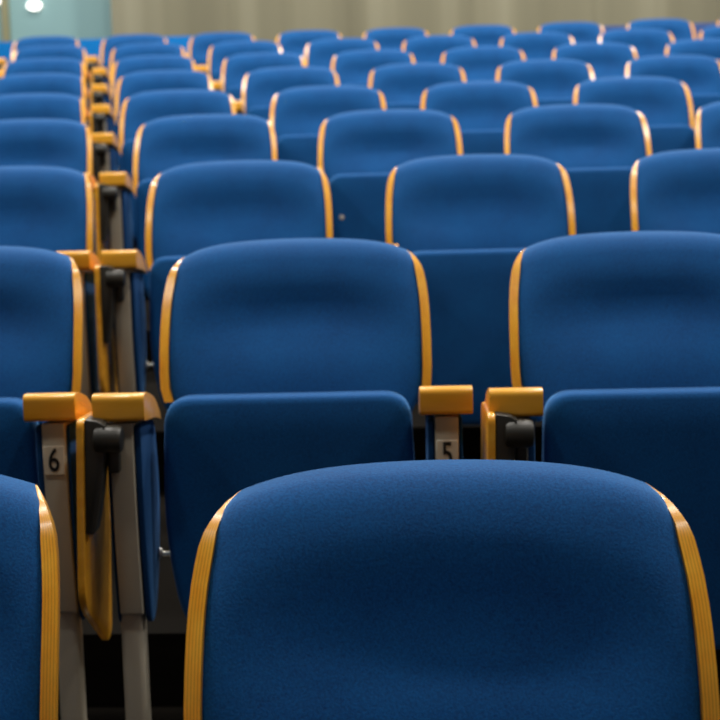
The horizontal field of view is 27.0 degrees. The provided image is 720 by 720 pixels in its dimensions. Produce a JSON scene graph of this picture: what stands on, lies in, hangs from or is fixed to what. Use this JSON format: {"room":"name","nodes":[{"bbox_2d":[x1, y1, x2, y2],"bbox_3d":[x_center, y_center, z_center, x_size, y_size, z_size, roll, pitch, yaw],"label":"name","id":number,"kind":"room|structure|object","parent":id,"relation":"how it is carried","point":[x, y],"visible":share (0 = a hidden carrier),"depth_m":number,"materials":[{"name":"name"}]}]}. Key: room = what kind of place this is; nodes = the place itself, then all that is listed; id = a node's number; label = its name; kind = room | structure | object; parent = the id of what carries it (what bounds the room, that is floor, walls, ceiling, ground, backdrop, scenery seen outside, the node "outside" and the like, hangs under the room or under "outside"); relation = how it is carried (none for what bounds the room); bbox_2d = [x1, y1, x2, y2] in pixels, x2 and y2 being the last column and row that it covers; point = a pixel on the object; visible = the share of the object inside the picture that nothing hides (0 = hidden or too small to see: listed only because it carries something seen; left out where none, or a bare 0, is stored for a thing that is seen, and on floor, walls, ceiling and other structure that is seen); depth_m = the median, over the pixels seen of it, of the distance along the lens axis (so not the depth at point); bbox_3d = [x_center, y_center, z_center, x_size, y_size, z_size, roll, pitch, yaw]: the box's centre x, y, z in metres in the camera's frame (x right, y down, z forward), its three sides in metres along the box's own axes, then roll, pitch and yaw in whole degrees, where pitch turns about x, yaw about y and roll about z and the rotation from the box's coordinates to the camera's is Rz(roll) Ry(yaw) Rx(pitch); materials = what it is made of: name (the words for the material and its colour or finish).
{"room":"auditorium","nodes":[
{"label":"auditorium","id":0,"kind":"room"},
{"bbox_2d":[0,0,111,41],"bbox_3d":[-3.923,-2.929,12.081,4.290,5.200,0.150,-1,8,5],"label":"wall","id":1,"kind":"structure","parent":0,"point":[77,19],"depth_m":11.91,"materials":[{"name":"teal paint"}]},
{"bbox_2d":[27,1,41,10],"bbox_3d":[-2.582,-2.810,11.894,0.121,0.078,0.040,-1,8,5],"label":"wall lamp","id":2,"kind":"object","parent":1,"relation":"attached to","point":[32,5],"visible":1,"depth_m":11.88,"materials":[{"name":"beige"}]},
{"bbox_2d":[58,157,719,719],"bbox_3d":[0.350,0.004,4.267,14.000,1.188,19.524,-1,8,5],"label":"floor","id":3,"kind":"structure","parent":0,"point":[166,634],"depth_m":2.64,"materials":[{"name":"grey carpet"}]},
{"bbox_2d":[0,0,10,41],"bbox_3d":[-2.834,-3.531,11.775,0.117,3.980,0.109,-1,8,5],"label":"post","id":4,"kind":"object","parent":3,"relation":"on","point":[4,4],"visible":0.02,"depth_m":11.87,"materials":[{"name":"beige"}]},
{"bbox_2d":[0,475,59,719],"bbox_3d":[-0.471,0.532,1.188,0.545,0.815,0.494,-1,8,1],"label":"chair","id":5,"kind":"object","parent":3,"relation":"on","point":[29,550],"visible":1,"depth_m":1.27,"materials":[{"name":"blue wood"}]},
{"bbox_2d":[0,36,78,69],"bbox_3d":[-2.015,-1.675,9.537,0.547,0.788,0.494,-2,8,-1],"label":"chair","id":6,"kind":"object","parent":3,"relation":"on","point":[40,40],"visible":0.18,"depth_m":9.66,"materials":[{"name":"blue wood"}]},
{"bbox_2d":[14,36,76,52],"bbox_3d":[-2.018,-1.945,9.657,0.410,0.286,0.175,-2,8,-1],"label":"cushion","id":7,"kind":"object","parent":6,"relation":"on","point":[40,40],"depth_m":9.66,"materials":[{"name":"blue fabric"}]},
{"bbox_2d":[0,93,85,124],"bbox_3d":[-1.239,-0.587,5.507,0.547,0.790,0.494,-1,8,0],"label":"chair","id":8,"kind":"object","parent":3,"relation":"on","point":[29,105],"visible":0.31,"depth_m":5.62,"materials":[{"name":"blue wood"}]},
{"bbox_2d":[0,73,88,126],"bbox_3d":[-1.429,-0.863,6.548,0.549,0.788,0.494,-1,8,0],"label":"chair","id":9,"kind":"object","parent":3,"relation":"on","point":[61,83],"visible":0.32,"depth_m":6.67,"materials":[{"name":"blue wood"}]},
{"bbox_2d":[0,73,82,100],"bbox_3d":[-1.429,-1.134,6.669,0.410,0.286,0.175,-1,8,0],"label":"cushion","id":10,"kind":"object","parent":9,"relation":"on","point":[61,83],"depth_m":6.67,"materials":[{"name":"blue fabric"}]},
{"bbox_2d":[1,58,89,127],"bbox_3d":[-1.616,-1.135,7.559,0.548,0.788,0.494,-2,8,0],"label":"chair","id":11,"kind":"object","parent":3,"relation":"on","point":[34,65],"visible":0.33,"depth_m":7.68,"materials":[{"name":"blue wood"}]},
{"bbox_2d":[4,58,82,77],"bbox_3d":[-1.617,-1.406,7.679,0.410,0.286,0.175,-2,8,0],"label":"cushion","id":12,"kind":"object","parent":11,"relation":"on","point":[34,65],"depth_m":7.68,"materials":[{"name":"blue fabric"}]},
{"bbox_2d":[0,45,90,125],"bbox_3d":[-1.790,-1.407,8.544,0.551,0.788,0.494,-2,8,0],"label":"chair","id":13,"kind":"object","parent":3,"relation":"on","point":[45,51],"visible":0.27,"depth_m":8.66,"materials":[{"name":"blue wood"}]},
{"bbox_2d":[15,45,83,63],"bbox_3d":[-1.790,-1.678,8.664,0.410,0.286,0.175,-2,8,0],"label":"cushion","id":14,"kind":"object","parent":13,"relation":"on","point":[45,51],"depth_m":8.66,"materials":[{"name":"blue fabric"}]},
{"bbox_2d":[0,246,91,719],"bbox_3d":[-0.672,0.244,2.363,0.552,0.815,0.494,-1,8,1],"label":"chair","id":15,"kind":"object","parent":3,"relation":"on","point":[41,291],"visible":0.81,"depth_m":2.24,"materials":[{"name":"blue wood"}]},
{"bbox_2d":[0,246,73,422],"bbox_3d":[-0.667,-0.040,2.481,0.410,0.286,0.175,-1,8,1],"label":"cushion","id":16,"kind":"object","parent":15,"relation":"on","point":[37,284],"depth_m":2.45,"materials":[{"name":"blue fabric"}]},
{"bbox_2d":[0,119,99,389],"bbox_3d":[-1.029,-0.321,4.471,0.544,0.794,0.494,-1,8,0],"label":"chair","id":17,"kind":"object","parent":3,"relation":"on","point":[62,143],"visible":0.29,"depth_m":4.59,"materials":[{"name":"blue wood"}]},
{"bbox_2d":[0,119,86,172],"bbox_3d":[-1.030,-0.595,4.591,0.410,0.286,0.175,-1,8,0],"label":"cushion","id":18,"kind":"object","parent":17,"relation":"on","point":[62,143],"depth_m":4.59,"materials":[{"name":"blue fabric"}]},
{"bbox_2d":[0,166,110,519],"bbox_3d":[-0.843,-0.034,3.438,0.547,0.809,0.494,-1,8,1],"label":"chair","id":19,"kind":"object","parent":3,"relation":"on","point":[42,207],"visible":0.46,"depth_m":3.53,"materials":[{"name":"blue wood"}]},
{"bbox_2d":[0,166,86,251],"bbox_3d":[-0.842,-0.315,3.557,0.410,0.286,0.175,-1,8,1],"label":"cushion","id":20,"kind":"object","parent":19,"relation":"on","point":[42,207],"depth_m":3.54,"materials":[{"name":"blue fabric"}]},
{"bbox_2d":[0,36,192,129],"bbox_3d":[-2.463,-1.863,10.793,2.580,0.838,0.040,-1,8,5],"label":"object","id":21,"kind":"structure","parent":3,"relation":"on","point":[92,47],"depth_m":10.68,"materials":[{"name":"blue laminate"}]},
{"bbox_2d":[86,34,166,106],"bbox_3d":[-1.453,-1.695,9.576,0.553,0.788,0.494,-2,8,-1],"label":"chair","id":22,"kind":"object","parent":3,"relation":"on","point":[108,45],"visible":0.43,"depth_m":9.68,"materials":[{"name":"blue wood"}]},
{"bbox_2d":[103,34,164,61],"bbox_3d":[-1.454,-1.965,9.697,0.410,0.286,0.175,-2,8,-1],"label":"cushion","id":23,"kind":"object","parent":22,"relation":"on","point":[109,44],"depth_m":9.69,"materials":[{"name":"blue fabric"}]},
{"bbox_2d":[91,43,184,103],"bbox_3d":[-1.223,-1.426,8.573,0.548,0.788,0.494,-2,8,-1],"label":"chair","id":24,"kind":"object","parent":3,"relation":"on","point":[99,75],"visible":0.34,"depth_m":8.69,"materials":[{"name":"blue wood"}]},
{"bbox_2d":[112,43,181,68],"bbox_3d":[-1.226,-1.697,8.694,0.410,0.286,0.175,-2,8,-1],"label":"cushion","id":25,"kind":"object","parent":24,"relation":"on","point":[140,49],"depth_m":8.69,"materials":[{"name":"blue fabric"}]},
{"bbox_2d":[90,55,195,135],"bbox_3d":[-1.049,-1.153,7.580,0.543,0.788,0.494,-2,8,-1],"label":"chair","id":26,"kind":"object","parent":3,"relation":"on","point":[100,94],"visible":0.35,"depth_m":7.69,"materials":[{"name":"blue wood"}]},
{"bbox_2d":[114,55,192,91],"bbox_3d":[-1.054,-1.423,7.700,0.410,0.286,0.175,-2,8,-1],"label":"cushion","id":27,"kind":"object","parent":26,"relation":"on","point":[125,66],"depth_m":7.70,"materials":[{"name":"blue fabric"}]},
{"bbox_2d":[89,70,212,171],"bbox_3d":[-0.866,-0.880,6.560,0.548,0.788,0.494,-2,8,0],"label":"chair","id":28,"kind":"object","parent":3,"relation":"on","point":[101,118],"visible":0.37,"depth_m":6.67,"materials":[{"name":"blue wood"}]},
{"bbox_2d":[118,70,209,112],"bbox_3d":[-0.867,-1.150,6.680,0.410,0.286,0.175,-2,8,0],"label":"cushion","id":29,"kind":"object","parent":28,"relation":"on","point":[131,84],"depth_m":6.68,"materials":[{"name":"blue fabric"}]},
{"bbox_2d":[92,89,235,238],"bbox_3d":[-0.676,-0.601,5.510,0.547,0.790,0.494,-2,8,0],"label":"chair","id":30,"kind":"object","parent":3,"relation":"on","point":[139,109],"visible":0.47,"depth_m":5.61,"materials":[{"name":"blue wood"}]},
{"bbox_2d":[123,89,231,142],"bbox_3d":[-0.678,-0.873,5.630,0.410,0.286,0.175,-2,8,0],"label":"cushion","id":31,"kind":"object","parent":30,"relation":"on","point":[139,109],"depth_m":5.63,"materials":[{"name":"blue fabric"}]},
{"bbox_2d":[94,114,276,295],"bbox_3d":[-0.470,-0.334,4.464,0.552,0.794,0.494,-1,8,0],"label":"chair","id":32,"kind":"object","parent":3,"relation":"on","point":[166,143],"visible":0.45,"depth_m":4.56,"materials":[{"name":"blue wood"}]},
{"bbox_2d":[138,114,271,183],"bbox_3d":[-0.469,-0.608,4.583,0.410,0.286,0.175,-1,8,0],"label":"cushion","id":33,"kind":"object","parent":32,"relation":"on","point":[166,143],"depth_m":4.58,"materials":[{"name":"blue fabric"}]},
{"bbox_2d":[94,160,332,422],"bbox_3d":[-0.283,-0.046,3.421,0.550,0.809,0.494,-1,8,0],"label":"chair","id":34,"kind":"object","parent":3,"relation":"on","point":[193,207],"visible":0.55,"depth_m":3.51,"materials":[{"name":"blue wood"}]},
{"bbox_2d":[152,160,326,262],"bbox_3d":[-0.282,-0.327,3.540,0.410,0.286,0.175,-1,8,0],"label":"cushion","id":35,"kind":"object","parent":34,"relation":"on","point":[196,206],"depth_m":3.53,"materials":[{"name":"blue fabric"}]},
{"bbox_2d":[185,32,254,66],"bbox_3d":[-0.889,-1.712,9.597,0.550,0.788,0.494,-2,8,-1],"label":"chair","id":36,"kind":"object","parent":3,"relation":"on","point":[199,45],"visible":0.2,"depth_m":9.71,"materials":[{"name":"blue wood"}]},
{"bbox_2d":[195,41,281,81],"bbox_3d":[-0.663,-1.442,8.583,0.550,0.788,0.494,-2,8,0],"label":"chair","id":37,"kind":"object","parent":3,"relation":"on","point":[218,53],"visible":0.25,"depth_m":8.70,"materials":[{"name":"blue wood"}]},
{"bbox_2d":[212,52,305,100],"bbox_3d":[-0.490,-1.167,7.581,0.548,0.788,0.494,-1,8,0],"label":"chair","id":38,"kind":"object","parent":3,"relation":"on","point":[235,68],"visible":0.23,"depth_m":7.69,"materials":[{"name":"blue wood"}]},
{"bbox_2d":[76,238,472,719],"bbox_3d":[-0.116,0.233,2.337,0.567,0.815,0.494,-1,8,1],"label":"chair","id":39,"kind":"object","parent":3,"relation":"on","point":[279,357],"visible":0.77,"depth_m":2.22,"materials":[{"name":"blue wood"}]},
{"bbox_2d":[169,238,422,412],"bbox_3d":[-0.103,-0.051,2.455,0.410,0.286,0.175,-1,8,1],"label":"cushion","id":40,"kind":"object","parent":39,"relation":"on","point":[289,314],"depth_m":2.43,"materials":[{"name":"blue fabric"}]},
{"bbox_2d":[234,67,338,121],"bbox_3d":[-0.307,-0.893,6.553,0.551,0.788,0.494,-1,8,0],"label":"chair","id":41,"kind":"object","parent":3,"relation":"on","point":[260,86],"visible":0.32,"depth_m":6.66,"materials":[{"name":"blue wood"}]},
{"bbox_2d":[276,30,340,60],"bbox_3d":[-0.327,-1.727,9.598,0.549,0.788,0.494,-1,8,0],"label":"chair","id":42,"kind":"object","parent":3,"relation":"on","point":[294,42],"visible":0.15,"depth_m":9.71,"materials":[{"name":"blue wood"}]},
{"bbox_2d":[270,85,385,166],"bbox_3d":[-0.118,-0.614,5.493,0.548,0.790,0.494,-1,8,0],"label":"chair","id":43,"kind":"object","parent":3,"relation":"on","point":[297,115],"visible":0.34,"depth_m":5.60,"materials":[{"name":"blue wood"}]},
{"bbox_2d":[305,38,378,69],"bbox_3d":[-0.103,-1.455,8.574,0.552,0.788,0.494,-1,8,0],"label":"chair","id":44,"kind":"object","parent":3,"relation":"on","point":[318,53],"visible":0.19,"depth_m":8.69,"materials":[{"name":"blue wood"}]},
{"bbox_2d":[331,49,414,86],"bbox_3d":[0.070,-1.179,7.564,0.546,0.790,0.494,-1,8,0],"label":"chair","id":45,"kind":"object","parent":3,"relation":"on","point":[354,68],"visible":0.21,"depth_m":7.68,"materials":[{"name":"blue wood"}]},
{"bbox_2d":[317,109,462,242],"bbox_3d":[0.089,-0.345,4.437,0.550,0.794,0.494,-1,8,1],"label":"chair","id":46,"kind":"object","parent":3,"relation":"on","point":[358,151],"visible":0.37,"depth_m":4.53,"materials":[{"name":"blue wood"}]},
{"bbox_2d":[323,109,457,182],"bbox_3d":[0.091,-0.619,4.557,0.410,0.286,0.175,-1,8,1],"label":"cushion","id":47,"kind":"object","parent":46,"relation":"on","point":[365,141],"depth_m":4.55,"materials":[{"name":"blue fabric"}]},
{"bbox_2d":[363,28,427,50],"bbox_3d":[0.233,-1.738,9.581,0.547,0.790,0.494,-1,8,0],"label":"chair","id":48,"kind":"object","parent":3,"relation":"on","point":[386,38],"visible":0.13,"depth_m":9.70,"materials":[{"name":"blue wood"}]},
{"bbox_2d":[368,63,465,108],"bbox_3d":[0.256,-0.903,6.526,0.543,0.790,0.494,-1,8,1],"label":"chair","id":49,"kind":"object","parent":3,"relation":"on","point":[402,86],"visible":0.19,"depth_m":6.64,"materials":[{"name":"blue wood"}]},
{"bbox_2d":[402,35,475,62],"bbox_3d":[0.454,-1.466,8.546,0.555,0.788,0.494,-1,8,1],"label":"chair","id":50,"kind":"object","parent":3,"relation":"on","point":[424,49],"visible":0.19,"depth_m":8.66,"materials":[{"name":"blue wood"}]},
{"bbox_2d":[184,459,719,719],"bbox_3d":[0.077,0.527,1.155,0.535,0.815,0.494,-1,8,2],"label":"chair","id":51,"kind":"object","parent":3,"relation":"on","point":[454,589],"visible":1,"depth_m":1.26,"materials":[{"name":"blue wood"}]},
{"bbox_2d":[421,81,536,154],"bbox_3d":[0.441,-0.622,5.457,0.548,0.792,0.494,-1,8,1],"label":"chair","id":52,"kind":"object","parent":3,"relation":"on","point":[481,110],"visible":0.26,"depth_m":5.57,"materials":[{"name":"blue fabric"}]},
{"bbox_2d":[425,81,533,130],"bbox_3d":[0.442,-0.894,5.577,0.410,0.286,0.175,-1,8,1],"label":"cushion","id":53,"kind":"object","parent":52,"relation":"on","point":[475,105],"depth_m":5.57,"materials":[{"name":"blue fabric"}]},
{"bbox_2d":[386,154,575,424],"bbox_3d":[0.272,-0.055,3.385,0.555,0.809,0.494,-1,8,1],"label":"chair","id":54,"kind":"object","parent":3,"relation":"on","point":[467,219],"visible":0.38,"depth_m":3.46,"materials":[{"name":"blue fabric"}]},
{"bbox_2d":[392,154,568,252],"bbox_3d":[0.277,-0.336,3.504,0.410,0.286,0.175,-1,8,1],"label":"cushion","id":55,"kind":"object","parent":54,"relation":"on","point":[468,201],"depth_m":3.49,"materials":[{"name":"blue fabric"}]},
{"bbox_2d":[450,25,514,45],"bbox_3d":[0.787,-1.748,9.543,0.554,0.788,0.494,-1,8,1],"label":"chair","id":56,"kind":"object","parent":3,"relation":"on","point":[483,35],"visible":0.16,"depth_m":9.66,"materials":[{"name":"blue fabric"}]},
{"bbox_2d":[441,46,524,81],"bbox_3d":[0.625,-1.188,7.527,0.552,0.788,0.494,-1,8,1],"label":"chair","id":57,"kind":"object","parent":3,"relation":"on","point":[478,63],"visible":0.18,"depth_m":7.64,"materials":[{"name":"blue fabric"}]},
{"bbox_2d":[500,32,573,59],"bbox_3d":[1.014,-1.473,8.498,0.549,0.790,0.494,-1,8,1],"label":"chair","id":58,"kind":"object","parent":3,"relation":"on","point":[534,45],"visible":0.21,"depth_m":8.62,"materials":[{"name":"blue fabric"}]},
{"bbox_2d":[496,59,593,105],"bbox_3d":[0.807,-0.911,6.480,0.554,0.788,0.494,-1,8,1],"label":"chair","id":59,"kind":"object","parent":3,"relation":"on","point":[552,81],"visible":0.2,"depth_m":6.59,"materials":[{"name":"blue fabric"}]},
{"bbox_2d":[538,22,603,43],"bbox_3d":[1.347,-1.754,9.487,0.547,0.790,0.494,-1,8,1],"label":"chair","id":60,"kind":"object","parent":3,"relation":"on","point":[581,32],"visible":0.22,"depth_m":9.60,"materials":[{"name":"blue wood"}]},
{"bbox_2d":[505,104,651,234],"bbox_3d":[0.650,-0.352,4.391,0.543,0.796,0.494,-1,8,1],"label":"chair","id":61,"kind":"object","parent":3,"relation":"on","point":[598,147],"visible":0.27,"depth_m":4.49,"materials":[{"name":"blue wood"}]},
{"bbox_2d":[509,104,645,168],"bbox_3d":[0.650,-0.627,4.511,0.410,0.286,0.175,-1,8,1],"label":"cushion","id":62,"kind":"object","parent":61,"relation":"on","point":[571,136],"depth_m":4.50,"materials":[{"name":"blue fabric"}]},
{"bbox_2d":[552,43,636,78],"bbox_3d":[1.181,-1.194,7.470,0.551,0.790,0.494,-1,8,1],"label":"chair","id":63,"kind":"object","parent":3,"relation":"on","point":[606,60],"visible":0.13,"depth_m":7.58,"materials":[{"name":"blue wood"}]},
{"bbox_2d":[481,231,719,649],"bbox_3d":[0.453,0.225,2.292,0.543,0.815,0.494,-1,8,2],"label":"chair","id":64,"kind":"object","parent":3,"relation":"on","point":[615,336],"visible":0.69,"depth_m":2.36,"materials":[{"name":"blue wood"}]},
{"bbox_2d":[518,231,719,421],"bbox_3d":[0.455,-0.059,2.410,0.410,0.286,0.175,-1,8,2],"label":"cushion","id":65,"kind":"object","parent":64,"relation":"on","point":[623,309],"depth_m":2.40,"materials":[{"name":"blue fabric"}]},
{"bbox_2d":[573,77,695,153],"bbox_3d":[0.998,-0.629,5.401,0.546,0.792,0.494,-1,8,1],"label":"chair","id":66,"kind":"object","parent":3,"relation":"on","point":[665,104],"visible":0.32,"depth_m":5.51,"materials":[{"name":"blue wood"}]},
{"bbox_2d":[577,77,689,125],"bbox_3d":[1.000,-0.901,5.521,0.410,0.286,0.175,-1,8,1],"label":"cushion","id":67,"kind":"object","parent":66,"relation":"on","point":[661,100],"depth_m":5.52,"materials":[{"name":"blue fabric"}]},
{"bbox_2d":[599,29,673,57],"bbox_3d":[1.568,-1.478,8.431,0.550,0.790,0.494,-1,8,2],"label":"chair","id":68,"kind":"object","parent":3,"relation":"on","point":[646,42],"visible":0.2,"depth_m":8.55,"materials":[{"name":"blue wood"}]},
{"bbox_2d":[602,23,716,38],"bbox_3d":[2.949,-1.928,10.352,2.560,0.812,0.040,-1,8,5],"label":"wall","id":69,"kind":"structure","parent":3,"relation":"on","point":[698,27],"depth_m":10.33,"materials":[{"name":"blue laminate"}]},
{"bbox_2d":[626,19,695,41],"bbox_3d":[1.900,-1.757,9.411,0.551,0.790,0.494,-1,8,2],"label":"chair","id":70,"kind":"object","parent":3,"relation":"on","point":[680,29],"visible":0.17,"depth_m":9.53,"materials":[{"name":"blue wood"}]},
{"bbox_2d":[625,55,719,127],"bbox_3d":[1.364,-0.916,6.414,0.552,0.790,0.494,-1,8,2],"label":"chair","id":71,"kind":"object","parent":3,"relation":"on","point":[700,74],"visible":0.27,"depth_m":6.53,"materials":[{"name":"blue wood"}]},
{"bbox_2d":[629,55,719,94],"bbox_3d":[1.370,-1.187,6.534,0.410,0.286,0.175,-1,8,2],"label":"cushion","id":72,"kind":"object","parent":71,"relation":"on","point":[701,74],"depth_m":6.53,"materials":[{"name":"blue fabric"}]},
{"bbox_2d":[630,148,719,233],"bbox_3d":[0.832,-0.062,3.330,0.549,0.809,0.494,-1,8,1],"label":"chair","id":73,"kind":"object","parent":3,"relation":"on","point":[677,190],"visible":0.26,"depth_m":3.44,"materials":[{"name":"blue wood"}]},
{"bbox_2d":[665,39,719,60],"bbox_3d":[1.741,-1.198,7.395,0.543,0.790,0.494,-1,8,2],"label":"chair","id":74,"kind":"object","parent":3,"relation":"on","point":[703,47],"visible":0.16,"depth_m":7.51,"materials":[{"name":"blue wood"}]},
{"bbox_2d":[695,102,719,148],"bbox_3d":[1.202,-0.358,4.325,0.550,0.794,0.494,-1,8,2],"label":"chair","id":75,"kind":"object","parent":3,"relation":"on","point":[707,120],"visible":0.15,"depth_m":4.43,"materials":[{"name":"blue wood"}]},
{"bbox_2d":[699,26,719,38],"bbox_3d":[2.121,-1.480,8.345,0.552,0.790,0.494,-1,8,2],"label":"chair","id":76,"kind":"object","parent":3,"relation":"on","point":[713,32],"visible":0.16,"depth_m":8.46,"materials":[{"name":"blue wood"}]},
{"bbox_2d":[110,0,719,42],"bbox_3d":[2.975,-2.979,11.167,9.810,5.200,0.150,-1,8,5],"label":"wall","id":77,"kind":"structure","parent":0,"point":[265,20],"depth_m":11.37,"materials":[{"name":"beige paint"}]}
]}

